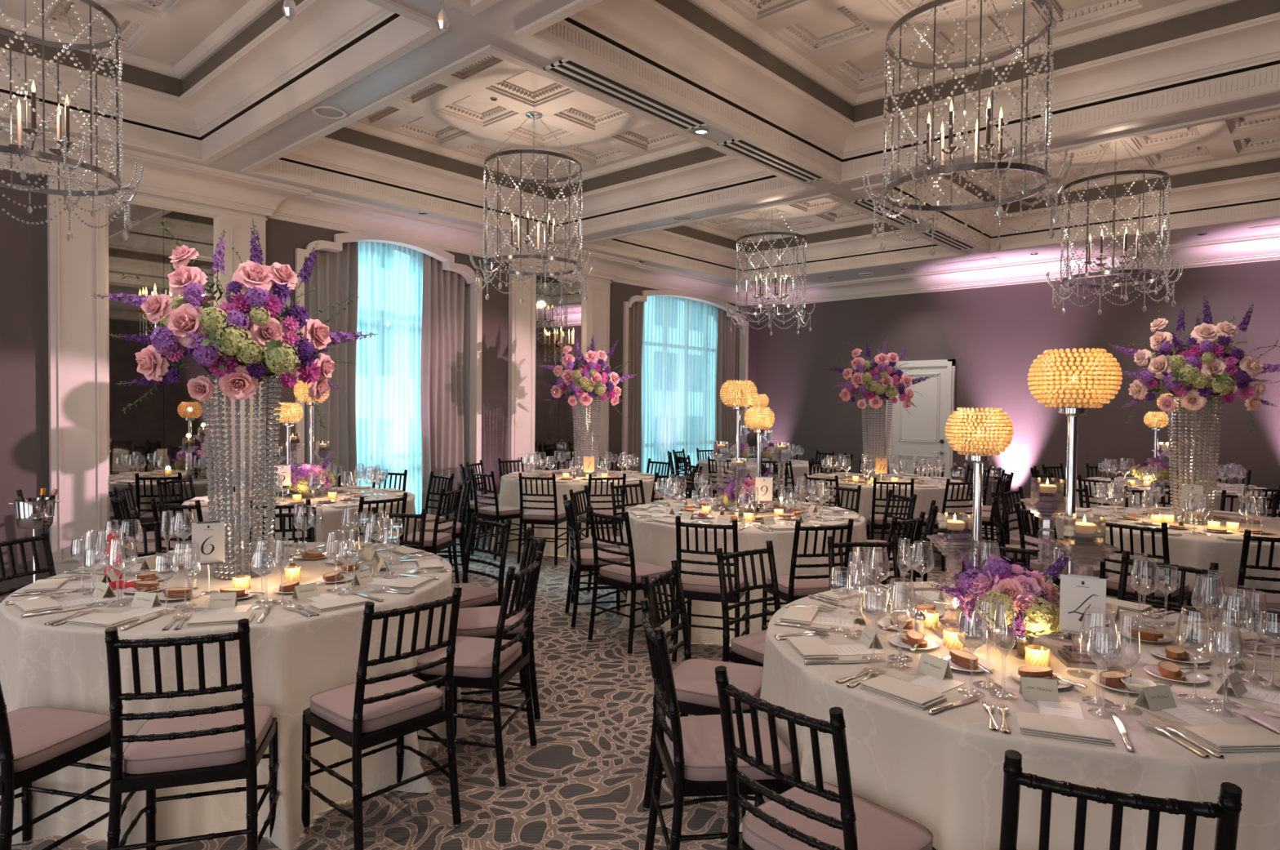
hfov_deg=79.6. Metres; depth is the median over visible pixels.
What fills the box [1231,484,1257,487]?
napkin
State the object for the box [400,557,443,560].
knife
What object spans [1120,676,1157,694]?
butter dish
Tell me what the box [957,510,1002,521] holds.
cushion
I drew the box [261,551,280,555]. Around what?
bread slice
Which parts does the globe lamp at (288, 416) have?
wire frame, bead globe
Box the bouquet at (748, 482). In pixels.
[713,463,773,514]
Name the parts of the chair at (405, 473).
leg, rail, leg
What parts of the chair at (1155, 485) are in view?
leg, rail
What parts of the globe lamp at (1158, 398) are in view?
bead globe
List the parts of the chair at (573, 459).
leg, rail, leg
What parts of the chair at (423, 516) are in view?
leg, rail, rail, leg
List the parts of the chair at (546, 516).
leg, leg, rail, rail, rail, rail, seat frame, leg, leg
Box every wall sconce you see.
[142,284,172,337]
[551,325,575,364]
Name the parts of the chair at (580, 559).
rail, leg, rail, rail, leg, seat frame, leg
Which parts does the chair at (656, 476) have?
leg, rail, rail, rail, leg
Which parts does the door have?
handle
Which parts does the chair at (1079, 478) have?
leg, rail, rail, rail, leg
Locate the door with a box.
[891,365,946,477]
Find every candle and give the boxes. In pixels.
[16,99,22,145]
[31,80,36,128]
[56,103,62,148]
[64,95,70,141]
[153,284,156,294]
[231,574,250,590]
[284,410,291,422]
[284,565,301,581]
[290,433,297,439]
[292,493,301,501]
[320,441,326,447]
[327,492,337,499]
[511,213,513,242]
[516,219,519,247]
[526,210,528,239]
[537,222,539,248]
[547,213,550,242]
[552,217,555,246]
[560,325,561,342]
[572,327,573,344]
[702,505,711,513]
[717,442,724,448]
[735,392,742,406]
[735,458,743,466]
[743,511,753,521]
[755,275,756,295]
[755,416,762,429]
[759,273,761,293]
[765,278,767,297]
[773,508,782,517]
[774,273,776,293]
[778,443,786,449]
[784,274,786,294]
[852,475,858,480]
[919,608,938,628]
[926,113,930,156]
[937,511,973,539]
[939,121,944,164]
[942,627,964,648]
[946,514,964,530]
[948,99,953,146]
[970,426,986,454]
[974,120,977,162]
[986,96,991,143]
[998,106,1003,152]
[1024,644,1049,666]
[1040,478,1057,493]
[1065,373,1081,406]
[1075,515,1097,533]
[1088,233,1091,261]
[1100,230,1102,257]
[1124,226,1127,254]
[1135,230,1138,257]
[1150,514,1162,523]
[1153,417,1159,426]
[1159,442,1165,447]
[1162,514,1174,523]
[1207,520,1220,528]
[1226,521,1239,531]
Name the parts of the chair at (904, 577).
seat frame, leg, rail, rail, rail, rail, leg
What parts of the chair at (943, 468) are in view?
leg, rail, leg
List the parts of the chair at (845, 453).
leg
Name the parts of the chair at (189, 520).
leg, rail, rail, leg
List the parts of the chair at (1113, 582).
leg, rail, rail, rail, rail, seat frame, leg, leg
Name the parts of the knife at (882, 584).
handle, blade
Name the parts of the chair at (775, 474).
rail, leg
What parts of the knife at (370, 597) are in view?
blade, handle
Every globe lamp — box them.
[273,402,303,497]
[293,380,329,496]
[720,380,757,511]
[744,407,774,512]
[749,394,768,462]
[945,407,1013,630]
[1026,347,1122,642]
[1143,411,1168,484]
[1156,392,1183,484]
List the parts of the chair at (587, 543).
leg, rail, rail, rail, rail, leg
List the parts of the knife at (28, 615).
handle, blade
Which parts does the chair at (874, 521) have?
leg, leg, seat frame, rail, rail, rail, rail, leg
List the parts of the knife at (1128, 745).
blade, handle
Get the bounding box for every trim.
[0,0,448,164]
[0,121,1279,308]
[47,175,267,574]
[241,44,815,241]
[295,231,482,532]
[443,0,501,15]
[507,261,611,473]
[515,0,1279,184]
[572,192,968,283]
[622,289,748,471]
[851,103,1279,253]
[885,359,955,479]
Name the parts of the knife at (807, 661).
handle, blade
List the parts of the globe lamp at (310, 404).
wire frame, bead globe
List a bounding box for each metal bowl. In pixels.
[299,488,318,497]
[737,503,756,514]
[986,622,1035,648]
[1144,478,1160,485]
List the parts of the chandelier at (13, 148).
candle arm, rod, drip dish, candle arm, stem, drip dish, candle arm, rod, candle arm, rod, drip dish, drip dish, chain, curved arm, curved arm, rod, rod, rod, rod, curved arm, curved arm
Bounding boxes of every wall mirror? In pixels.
[108,200,213,542]
[534,275,582,470]
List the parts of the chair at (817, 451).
leg, rail, leg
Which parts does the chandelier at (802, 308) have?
rod, curved arm, rod, rod, rod, rod, curved arm, stem, rod, rod, rod, rod, curved arm, rod, rod, curved arm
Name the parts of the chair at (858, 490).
leg, rail, rail, leg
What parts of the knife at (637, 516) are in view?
handle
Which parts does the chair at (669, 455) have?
leg, leg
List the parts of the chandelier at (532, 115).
curved arm, rod, curved arm, rod, rod, curved arm, rod, chain, drip dish, drip dish, rod, rod, curved arm, drip dish, stem, chain, drip dish, rod, curved arm, rod, drip dish, drip dish, chain, curved arm, rod, rod, rod, rod, curved arm, curved arm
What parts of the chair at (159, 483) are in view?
leg, rail, rail, rail, leg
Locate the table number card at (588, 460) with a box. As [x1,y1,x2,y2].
[583,455,594,471]
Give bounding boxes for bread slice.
[134,580,159,586]
[136,586,156,591]
[137,570,160,578]
[140,576,155,581]
[162,586,192,594]
[164,592,191,598]
[166,560,187,568]
[168,566,182,571]
[219,587,244,594]
[236,591,248,597]
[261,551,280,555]
[279,580,299,589]
[279,586,294,591]
[290,501,303,503]
[302,554,324,558]
[304,551,321,556]
[318,499,330,502]
[322,571,340,579]
[324,575,343,582]
[330,489,343,492]
[334,554,346,561]
[341,561,356,569]
[342,564,358,571]
[684,505,694,508]
[684,508,694,511]
[697,502,709,505]
[698,511,707,515]
[755,515,765,519]
[778,514,794,516]
[790,506,799,510]
[792,511,803,514]
[890,617,912,629]
[896,613,912,625]
[899,635,927,648]
[906,629,924,643]
[914,603,935,612]
[949,648,977,664]
[951,656,978,670]
[1017,665,1053,676]
[1020,673,1057,679]
[1098,670,1131,682]
[1099,680,1128,688]
[1122,515,1137,519]
[1127,626,1163,638]
[1128,513,1138,515]
[1130,633,1157,640]
[1142,511,1158,514]
[1142,520,1152,524]
[1158,661,1180,676]
[1160,671,1185,682]
[1164,644,1186,657]
[1166,652,1188,661]
[1168,524,1185,528]
[1206,528,1226,531]
[1209,515,1224,519]
[1240,519,1259,523]
[1248,528,1262,533]
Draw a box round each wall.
[0,169,757,576]
[755,259,1279,507]
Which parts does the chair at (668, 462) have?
leg, rail, leg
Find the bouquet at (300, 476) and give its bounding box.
[284,452,336,497]
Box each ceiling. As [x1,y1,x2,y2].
[0,0,249,66]
[0,0,1279,289]
[355,54,694,179]
[696,197,873,238]
[719,0,1186,93]
[973,109,1279,195]
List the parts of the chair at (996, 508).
leg, rail, leg, seat frame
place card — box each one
[92,581,115,598]
[101,568,119,582]
[130,591,161,608]
[139,555,161,569]
[208,591,237,608]
[265,542,284,553]
[292,582,319,600]
[322,542,342,554]
[351,568,373,586]
[360,546,379,560]
[376,556,389,571]
[663,506,675,514]
[666,501,675,509]
[680,511,694,519]
[684,497,695,505]
[716,515,731,524]
[760,515,775,524]
[784,499,796,507]
[798,513,809,522]
[808,503,817,512]
[853,604,867,625]
[858,625,883,648]
[880,591,902,608]
[916,652,952,679]
[937,586,955,601]
[1018,676,1058,702]
[1105,602,1121,620]
[1133,684,1177,711]
[1169,619,1199,642]
[1216,670,1247,698]
[1223,645,1245,671]
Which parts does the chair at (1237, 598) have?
leg, seat frame, rail, rail, rail, rail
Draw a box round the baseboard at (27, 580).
[0,518,495,596]
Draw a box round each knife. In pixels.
[11,590,75,595]
[21,605,91,617]
[64,570,103,573]
[120,612,163,630]
[125,577,151,582]
[137,586,151,591]
[144,567,168,571]
[155,552,173,558]
[182,592,195,599]
[244,591,264,595]
[257,606,270,622]
[298,582,325,586]
[340,571,359,575]
[352,592,383,601]
[376,545,404,551]
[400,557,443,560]
[400,573,439,579]
[628,508,645,510]
[635,515,664,517]
[773,621,833,630]
[804,659,870,664]
[808,594,848,607]
[877,582,909,595]
[882,623,902,630]
[891,608,915,612]
[910,643,920,651]
[927,695,978,713]
[932,600,956,605]
[974,663,992,675]
[1046,675,1088,688]
[1112,715,1133,751]
[1130,622,1137,626]
[1151,680,1172,686]
[1164,619,1218,623]
[1180,666,1209,670]
[1182,643,1191,648]
[1240,712,1279,734]
[1244,650,1279,655]
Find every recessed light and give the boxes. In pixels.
[417,211,427,214]
[490,97,497,100]
[693,128,708,134]
[1197,232,1207,235]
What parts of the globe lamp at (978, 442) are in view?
wire frame, bead globe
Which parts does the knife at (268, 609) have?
handle, blade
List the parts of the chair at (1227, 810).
leg, rail, leg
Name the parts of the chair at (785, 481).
leg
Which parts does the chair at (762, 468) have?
leg, leg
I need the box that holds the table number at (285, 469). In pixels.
[274,464,290,502]
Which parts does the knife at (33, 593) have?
handle, blade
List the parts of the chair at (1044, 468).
leg, rail, leg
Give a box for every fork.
[4,592,66,602]
[4,594,67,604]
[40,574,93,579]
[44,608,98,624]
[51,609,103,625]
[66,576,88,578]
[161,613,184,629]
[173,613,191,629]
[282,605,312,616]
[292,604,319,614]
[360,542,380,549]
[365,588,410,593]
[372,586,414,591]
[398,552,431,557]
[400,553,434,559]
[405,569,448,573]
[406,568,448,572]
[774,630,827,636]
[775,632,830,639]
[785,604,835,611]
[787,604,837,609]
[835,666,880,682]
[846,668,887,686]
[849,586,887,595]
[862,590,884,595]
[982,699,999,729]
[997,702,1010,732]
[1137,720,1209,756]
[1140,608,1165,616]
[1148,609,1174,617]
[1149,720,1224,756]
[1234,640,1279,645]
[1242,643,1279,648]
[1263,710,1279,716]
[1269,708,1279,713]
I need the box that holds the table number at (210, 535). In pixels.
[191,520,224,591]
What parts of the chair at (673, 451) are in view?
leg, leg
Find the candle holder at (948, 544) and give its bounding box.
[926,511,983,639]
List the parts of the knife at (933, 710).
handle, blade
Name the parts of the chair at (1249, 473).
rail, leg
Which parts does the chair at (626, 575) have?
leg, rail, rail, rail, rail, leg, seat frame, leg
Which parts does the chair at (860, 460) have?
leg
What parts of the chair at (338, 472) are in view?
leg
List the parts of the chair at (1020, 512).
leg, rail, rail, rail, rail, leg, seat frame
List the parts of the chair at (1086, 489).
rail, leg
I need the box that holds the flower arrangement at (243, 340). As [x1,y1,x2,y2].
[93,218,377,428]
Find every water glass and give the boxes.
[70,536,93,592]
[84,546,108,607]
[103,524,124,545]
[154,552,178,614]
[168,515,186,560]
[240,516,251,553]
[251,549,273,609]
[307,477,318,506]
[307,508,323,551]
[336,539,356,595]
[346,475,357,503]
[358,511,373,554]
[373,472,383,499]
[378,469,388,494]
[382,528,399,578]
[386,518,403,564]
[568,460,576,481]
[653,481,664,511]
[662,485,672,517]
[691,489,702,522]
[737,492,749,525]
[786,492,797,524]
[817,488,828,521]
[823,484,834,515]
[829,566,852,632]
[847,551,867,609]
[861,587,887,662]
[902,543,921,599]
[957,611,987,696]
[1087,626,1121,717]
[1091,485,1103,515]
[1096,488,1107,507]
[1110,483,1121,511]
[1131,494,1144,524]
[1149,483,1161,511]
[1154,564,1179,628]
[1182,499,1197,534]
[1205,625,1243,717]
[1226,585,1256,657]
[1244,502,1260,536]
[1249,488,1262,519]
[1255,608,1279,691]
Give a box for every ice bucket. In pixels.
[8,497,60,582]
[948,466,967,481]
[982,466,1004,526]
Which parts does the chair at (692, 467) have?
leg, leg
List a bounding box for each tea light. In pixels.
[236,578,246,588]
[288,568,297,578]
[923,613,933,626]
[947,632,959,647]
[1030,650,1044,665]
[1164,515,1171,522]
[1229,523,1235,529]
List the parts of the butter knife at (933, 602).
handle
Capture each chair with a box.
[0,527,56,595]
[0,682,111,849]
[104,618,279,849]
[108,490,189,555]
[112,481,177,545]
[117,512,192,559]
[150,497,203,551]
[155,474,195,528]
[226,470,267,492]
[248,506,315,542]
[249,498,311,541]
[301,584,462,849]
[329,468,341,487]
[355,492,407,546]
[368,506,426,550]
[372,468,407,491]
[393,484,462,583]
[412,551,542,789]
[417,471,454,567]
[417,476,471,582]
[451,512,511,608]
[456,527,546,721]
[459,463,499,550]
[466,459,499,536]
[470,468,526,560]
[497,457,524,480]
[516,472,568,566]
[546,456,574,470]
[562,493,628,628]
[568,484,621,604]
[577,473,626,541]
[587,506,675,655]
[598,456,626,471]
[609,480,644,536]
[626,470,679,510]
[640,559,763,822]
[640,597,794,849]
[646,457,671,495]
[662,461,698,500]
[666,450,694,497]
[671,515,750,663]
[672,448,688,497]
[672,478,711,500]
[674,453,714,497]
[688,466,702,499]
[696,448,713,461]
[707,456,733,497]
[715,540,780,666]
[715,665,936,849]
[749,447,756,457]
[760,457,788,496]
[760,462,798,501]
[761,518,853,631]
[764,467,782,500]
[772,460,799,501]
[772,479,787,500]
[788,457,832,493]
[789,449,798,459]
[804,473,839,506]
[808,459,835,475]
[814,449,834,473]
[821,481,861,513]
[826,535,901,590]
[835,511,925,587]
[839,455,851,472]
[841,452,853,472]
[858,459,889,474]
[866,477,914,552]
[866,488,916,580]
[869,499,938,582]
[914,461,944,477]
[917,478,973,572]
[954,474,1012,564]
[961,542,1044,578]
[964,464,991,545]
[969,469,1013,540]
[990,492,1054,564]
[999,749,1242,849]
[1000,486,1049,566]
[1014,502,1107,596]
[1030,465,1049,535]
[1035,469,1076,535]
[1041,463,1066,536]
[1048,484,1089,507]
[1077,475,1116,507]
[1085,463,1117,478]
[1099,515,1192,616]
[1116,550,1218,620]
[1124,485,1173,507]
[1151,480,1201,506]
[1213,467,1251,484]
[1214,528,1279,640]
[1219,489,1277,517]
[1240,484,1279,516]
[1276,484,1279,513]
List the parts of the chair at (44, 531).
rail, rail, rail, leg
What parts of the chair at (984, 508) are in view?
leg, leg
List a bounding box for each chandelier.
[0,0,144,241]
[282,0,448,32]
[469,111,594,304]
[726,207,815,335]
[862,0,1074,255]
[1045,140,1183,314]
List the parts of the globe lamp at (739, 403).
wire frame, bead globe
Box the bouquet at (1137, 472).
[1130,456,1173,485]
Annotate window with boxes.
[360,242,422,514]
[641,296,712,495]
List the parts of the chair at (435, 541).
seat frame, leg, rail, rail, rail, rail, leg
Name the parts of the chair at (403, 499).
leg, rail, rail, rail, rail, leg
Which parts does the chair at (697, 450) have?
leg, rail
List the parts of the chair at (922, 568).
seat frame, leg, leg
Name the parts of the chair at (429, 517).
leg, rail, rail, rail, rail, leg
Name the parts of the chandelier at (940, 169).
curved arm, curved arm, rod, rod, rod, rod, curved arm, chain, drip dish, curved arm, rod, candle arm, drip dish, candle arm, rod, candle arm, stem, candle arm, rod, candle arm, candle arm, drip dish, rod, drip dish, chain, curved arm, curved arm, rod, rod, rod, rod, curved arm, curved arm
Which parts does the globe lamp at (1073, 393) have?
wire frame, bead globe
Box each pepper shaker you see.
[287,554,297,571]
[719,506,724,515]
[1014,631,1030,657]
[1177,515,1185,525]
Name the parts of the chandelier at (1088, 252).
curved arm, rod, curved arm, rod, rod, curved arm, rod, rod, drip dish, chain, chain, candle arm, curved arm, drip dish, drip dish, rod, stem, rod, drip dish, drip dish, curved arm, drip dish, chain, rod, chain, rod, curved arm, rod, rod, rod, curved arm, curved arm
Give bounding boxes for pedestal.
[265,445,286,496]
[280,433,304,494]
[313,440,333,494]
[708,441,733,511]
[725,457,751,517]
[740,425,749,461]
[762,430,773,461]
[768,442,794,513]
[1020,477,1065,582]
[1050,512,1119,670]
[1151,442,1168,484]
[1164,446,1184,485]
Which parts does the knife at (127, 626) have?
handle, blade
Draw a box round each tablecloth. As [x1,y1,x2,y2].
[0,542,471,849]
[180,487,417,545]
[485,470,664,560]
[608,499,870,644]
[697,457,820,497]
[738,583,1279,849]
[799,473,971,562]
[1048,507,1279,641]
[1075,477,1275,517]
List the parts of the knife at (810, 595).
handle, blade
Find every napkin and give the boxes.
[13,596,62,613]
[23,577,69,592]
[66,612,139,628]
[76,560,133,572]
[166,547,191,556]
[186,611,255,626]
[188,502,214,506]
[189,496,208,502]
[220,506,249,511]
[261,540,293,546]
[278,507,306,511]
[308,595,371,613]
[331,502,359,508]
[335,540,373,548]
[345,485,370,488]
[382,488,402,492]
[386,546,425,555]
[387,576,433,590]
[395,492,409,497]
[416,558,444,570]
[504,475,516,478]
[508,471,523,475]
[527,469,546,472]
[546,480,568,483]
[559,468,575,471]
[585,480,606,483]
[620,478,639,482]
[621,470,639,473]
[631,511,652,516]
[633,504,652,510]
[639,472,653,475]
[640,475,653,479]
[652,518,683,524]
[655,499,680,504]
[696,497,715,501]
[767,524,795,530]
[780,605,818,625]
[785,635,839,660]
[795,501,817,506]
[811,472,828,475]
[816,586,866,602]
[817,520,848,526]
[825,506,848,511]
[834,471,853,474]
[838,482,857,485]
[840,514,859,519]
[859,674,946,709]
[877,484,898,488]
[891,581,944,591]
[900,473,919,476]
[915,484,937,488]
[931,476,949,479]
[950,480,963,482]
[1013,710,1113,745]
[1063,512,1084,518]
[1075,506,1092,512]
[1085,481,1104,484]
[1087,476,1106,479]
[1096,505,1127,510]
[1106,596,1152,613]
[1115,485,1138,488]
[1116,476,1137,479]
[1143,530,1182,536]
[1149,506,1179,511]
[1182,724,1279,751]
[1193,622,1272,642]
[1211,490,1236,493]
[1213,510,1244,515]
[1217,535,1263,542]
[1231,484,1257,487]
[1242,490,1265,493]
[1270,516,1279,520]
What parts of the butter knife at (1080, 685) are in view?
blade, handle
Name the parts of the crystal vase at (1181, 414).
rod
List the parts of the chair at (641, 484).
leg, rail, rail, leg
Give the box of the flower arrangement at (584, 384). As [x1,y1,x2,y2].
[537,333,638,414]
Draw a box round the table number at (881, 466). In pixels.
[875,457,887,474]
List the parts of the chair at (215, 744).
leg, leg, rail, rail, rail, rail, seat frame, leg, leg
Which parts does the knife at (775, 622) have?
handle, blade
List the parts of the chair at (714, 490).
leg, seat frame, rail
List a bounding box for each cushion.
[0,706,111,775]
[122,705,272,773]
[125,540,189,555]
[126,530,177,545]
[310,672,443,733]
[373,542,397,546]
[394,531,451,546]
[417,513,444,525]
[417,635,521,677]
[418,521,461,533]
[451,582,496,608]
[456,605,524,637]
[469,499,499,508]
[473,493,499,500]
[478,505,524,515]
[523,509,566,519]
[573,547,628,564]
[579,535,621,548]
[580,509,622,519]
[600,560,671,582]
[662,495,688,500]
[663,713,792,781]
[672,658,763,711]
[680,483,712,488]
[681,570,744,594]
[712,484,729,490]
[731,630,766,663]
[742,781,933,849]
[766,573,842,595]
[773,497,798,501]
[780,493,799,501]
[791,485,800,491]
[836,564,910,585]
[866,539,904,555]
[868,514,907,525]
[870,552,923,571]
[924,514,962,524]
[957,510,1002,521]
[969,505,1002,514]
[1005,544,1054,559]
[1010,535,1049,546]
[1030,558,1099,576]
[1106,573,1188,597]
[1216,586,1279,611]
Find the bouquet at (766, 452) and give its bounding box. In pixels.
[761,442,785,461]
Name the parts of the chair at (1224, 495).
leg, rail, leg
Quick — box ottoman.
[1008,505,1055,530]
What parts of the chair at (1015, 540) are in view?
leg, rail, rail, rail, rail, leg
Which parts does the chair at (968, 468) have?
leg, leg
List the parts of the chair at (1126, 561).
leg, rail, rail, leg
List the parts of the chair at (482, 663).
leg, seat frame, leg, rail, rail, rail, rail, leg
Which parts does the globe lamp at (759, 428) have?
bead globe, wire frame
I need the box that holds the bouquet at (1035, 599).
[925,533,1069,648]
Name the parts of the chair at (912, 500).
leg, rail, rail, rail, rail, leg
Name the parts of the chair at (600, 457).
leg, rail, leg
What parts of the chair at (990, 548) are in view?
leg, rail, leg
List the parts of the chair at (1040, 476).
leg, rail, leg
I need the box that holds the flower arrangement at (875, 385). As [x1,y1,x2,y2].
[825,336,933,414]
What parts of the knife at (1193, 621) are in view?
blade, handle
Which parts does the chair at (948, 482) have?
seat frame, leg, rail, rail, rail, rail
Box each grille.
[315,107,343,117]
[673,217,690,220]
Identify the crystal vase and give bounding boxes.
[201,373,282,578]
[572,395,601,476]
[862,398,892,480]
[1167,395,1223,524]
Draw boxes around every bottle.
[16,488,26,501]
[38,488,45,500]
[48,488,58,499]
[103,532,123,580]
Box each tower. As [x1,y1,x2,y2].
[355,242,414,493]
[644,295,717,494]
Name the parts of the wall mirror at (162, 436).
mirror panel, mirror panel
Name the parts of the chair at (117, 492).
leg, rail, leg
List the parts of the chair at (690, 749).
rail, leg, rail, rail, rail, leg, seat frame, leg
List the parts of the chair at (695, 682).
leg, rail, rail, rail, rail, leg, seat frame, leg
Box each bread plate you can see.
[122,583,167,593]
[124,574,167,581]
[156,564,193,572]
[157,590,201,600]
[236,590,255,599]
[273,583,305,593]
[296,552,329,559]
[315,499,336,502]
[315,574,354,582]
[324,556,359,564]
[333,564,368,572]
[338,497,358,500]
[345,491,364,494]
[349,493,368,497]
[677,511,698,514]
[693,514,714,518]
[694,504,711,507]
[777,516,799,519]
[877,617,915,631]
[888,634,938,648]
[898,605,942,617]
[939,654,993,671]
[943,601,967,611]
[1010,669,1071,688]
[1090,673,1140,693]
[1105,618,1110,624]
[1117,515,1142,519]
[1118,628,1172,642]
[1120,513,1145,516]
[1133,520,1160,524]
[1137,511,1161,515]
[1143,664,1208,683]
[1149,647,1209,662]
[1167,524,1191,528]
[1203,528,1232,533]
[1208,515,1229,519]
[1235,519,1263,523]
[1240,528,1270,533]
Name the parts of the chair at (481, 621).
seat frame, leg, rail, leg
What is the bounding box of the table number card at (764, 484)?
[755,476,772,502]
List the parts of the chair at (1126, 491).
leg, rail, leg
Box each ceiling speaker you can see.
[311,105,346,119]
[671,215,693,221]
[857,272,874,275]
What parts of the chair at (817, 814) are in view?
leg, rail, rail, rail, rail, seat frame, leg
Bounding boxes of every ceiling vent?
[543,57,707,131]
[717,137,824,182]
[848,198,917,226]
[918,229,974,250]
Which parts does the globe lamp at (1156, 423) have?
wire frame, bead globe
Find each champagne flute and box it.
[81,530,100,595]
[104,520,119,546]
[106,538,128,607]
[160,510,175,564]
[182,542,202,612]
[272,537,292,604]
[291,502,305,551]
[317,472,326,506]
[343,504,357,554]
[345,528,362,590]
[376,510,391,562]
[379,518,395,574]
[658,483,667,512]
[672,481,680,518]
[703,484,713,523]
[749,486,759,525]
[791,485,801,524]
[798,475,806,508]
[815,483,825,519]
[843,561,862,639]
[849,546,868,615]
[886,581,911,668]
[897,537,911,603]
[989,601,1017,698]
[1043,541,1057,577]
[1097,481,1106,516]
[1107,485,1116,521]
[1108,480,1119,513]
[1111,611,1142,715]
[1128,552,1150,624]
[1147,490,1157,522]
[1197,494,1210,534]
[1200,569,1226,649]
[1209,607,1242,707]
[1235,484,1247,518]
[1239,590,1269,680]
[1256,496,1266,537]
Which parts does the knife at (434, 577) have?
blade, handle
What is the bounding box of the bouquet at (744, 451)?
[728,441,751,461]
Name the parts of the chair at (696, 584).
leg, leg, rail, rail, rail, rail, seat frame, leg, leg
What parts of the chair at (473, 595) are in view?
leg, rail, rail, rail, seat frame, rail, leg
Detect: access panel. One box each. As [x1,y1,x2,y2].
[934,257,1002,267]
[1248,223,1279,232]
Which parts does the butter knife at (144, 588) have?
handle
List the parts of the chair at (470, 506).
leg, leg, seat frame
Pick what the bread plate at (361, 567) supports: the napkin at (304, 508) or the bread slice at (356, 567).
the bread slice at (356, 567)
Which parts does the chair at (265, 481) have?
leg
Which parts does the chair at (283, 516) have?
leg, rail, rail, leg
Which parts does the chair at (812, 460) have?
seat frame, rail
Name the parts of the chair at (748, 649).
leg, seat frame, rail, rail, rail, rail, leg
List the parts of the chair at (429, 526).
seat frame, leg, leg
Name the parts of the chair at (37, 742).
leg, leg, seat frame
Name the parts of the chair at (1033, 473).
leg, leg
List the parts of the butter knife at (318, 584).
handle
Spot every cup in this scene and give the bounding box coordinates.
[267,445,282,456]
[285,433,299,443]
[315,440,329,450]
[713,441,728,453]
[730,457,746,470]
[740,425,747,431]
[764,430,772,435]
[773,442,789,453]
[1031,477,1064,502]
[1063,512,1106,544]
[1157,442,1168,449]
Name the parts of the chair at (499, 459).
leg, rail, leg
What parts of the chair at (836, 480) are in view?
leg, rail, rail, rail, leg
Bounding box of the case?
[108,580,136,588]
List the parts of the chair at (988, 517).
seat frame, leg, rail, leg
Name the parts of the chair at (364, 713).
leg, leg, seat frame, leg, rail, rail, rail, rail, leg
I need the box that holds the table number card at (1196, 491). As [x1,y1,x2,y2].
[1181,484,1203,528]
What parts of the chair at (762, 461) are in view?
rail, leg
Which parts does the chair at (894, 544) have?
leg, rail, rail, leg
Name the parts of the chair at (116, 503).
leg, rail, leg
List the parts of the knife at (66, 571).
handle, blade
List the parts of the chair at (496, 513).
leg, rail, rail, rail, rail, leg, seat frame, leg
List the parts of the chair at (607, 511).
leg, leg, seat frame, rail, rail, rail, rail, leg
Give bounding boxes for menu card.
[58,582,108,589]
[58,595,110,607]
[119,606,167,616]
[123,566,149,572]
[182,554,191,559]
[217,604,252,613]
[306,592,341,601]
[319,546,350,552]
[368,578,399,585]
[372,551,399,559]
[382,564,418,569]
[648,507,665,510]
[650,513,672,515]
[674,502,686,506]
[680,519,695,522]
[769,523,783,525]
[806,520,823,524]
[807,509,831,511]
[812,616,860,627]
[817,515,841,518]
[828,644,884,655]
[843,597,890,608]
[909,675,964,693]
[910,590,943,600]
[1037,700,1084,719]
[1161,629,1229,638]
[1161,704,1231,725]
[1223,657,1279,671]
[1231,685,1279,704]
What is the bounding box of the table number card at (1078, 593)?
[1059,573,1106,647]
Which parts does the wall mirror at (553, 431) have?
mirror panel, mirror panel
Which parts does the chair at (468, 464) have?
leg, rail, leg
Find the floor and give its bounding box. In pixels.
[0,518,1049,849]
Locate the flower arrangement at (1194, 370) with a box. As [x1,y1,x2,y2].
[1106,293,1279,431]
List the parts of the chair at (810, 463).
leg, rail, leg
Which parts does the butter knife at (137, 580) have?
handle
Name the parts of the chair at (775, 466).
leg, rail, leg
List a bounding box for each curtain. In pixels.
[304,241,358,487]
[355,241,422,514]
[420,253,470,522]
[626,301,644,472]
[641,295,717,495]
[715,307,739,457]
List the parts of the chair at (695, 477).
leg, leg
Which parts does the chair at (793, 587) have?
leg, seat frame, leg, rail, rail, rail, rail, leg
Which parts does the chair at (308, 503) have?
rail, rail, rail, leg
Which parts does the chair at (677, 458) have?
leg, rail, leg, seat frame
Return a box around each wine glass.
[93,528,120,590]
[109,537,137,603]
[119,519,142,576]
[171,540,199,608]
[172,511,194,563]
[232,506,252,556]
[253,537,279,604]
[294,505,314,554]
[307,472,320,505]
[324,529,347,591]
[340,506,359,556]
[341,471,353,502]
[354,464,365,492]
[362,520,384,577]
[363,468,375,498]
[366,512,386,565]
[367,466,378,494]
[664,478,676,511]
[673,481,685,516]
[675,475,686,507]
[699,484,712,521]
[700,473,711,504]
[739,486,753,524]
[779,486,793,523]
[795,477,807,509]
[804,484,818,519]
[810,480,823,515]
[853,560,880,635]
[864,547,889,615]
[886,577,916,662]
[910,540,934,604]
[915,461,925,484]
[971,596,1007,690]
[982,540,1000,557]
[1079,607,1119,706]
[1102,482,1117,516]
[1108,485,1124,520]
[1117,480,1132,513]
[1129,557,1159,629]
[1141,490,1156,527]
[1151,480,1165,513]
[1175,605,1217,704]
[1186,493,1204,533]
[1191,573,1226,654]
[1215,591,1254,682]
[1223,463,1235,487]
[1238,485,1253,519]
[1238,496,1256,536]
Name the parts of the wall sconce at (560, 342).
stem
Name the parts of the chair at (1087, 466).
leg, rail, leg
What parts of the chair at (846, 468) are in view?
leg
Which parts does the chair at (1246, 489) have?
leg, rail, rail, rail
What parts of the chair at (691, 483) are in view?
leg, rail, leg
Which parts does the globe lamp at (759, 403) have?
bead globe, wire frame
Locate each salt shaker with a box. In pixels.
[186,568,198,588]
[733,506,739,517]
[913,610,925,633]
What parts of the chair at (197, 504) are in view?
leg, rail, rail, rail, rail, leg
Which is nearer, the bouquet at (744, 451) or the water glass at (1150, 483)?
the water glass at (1150, 483)

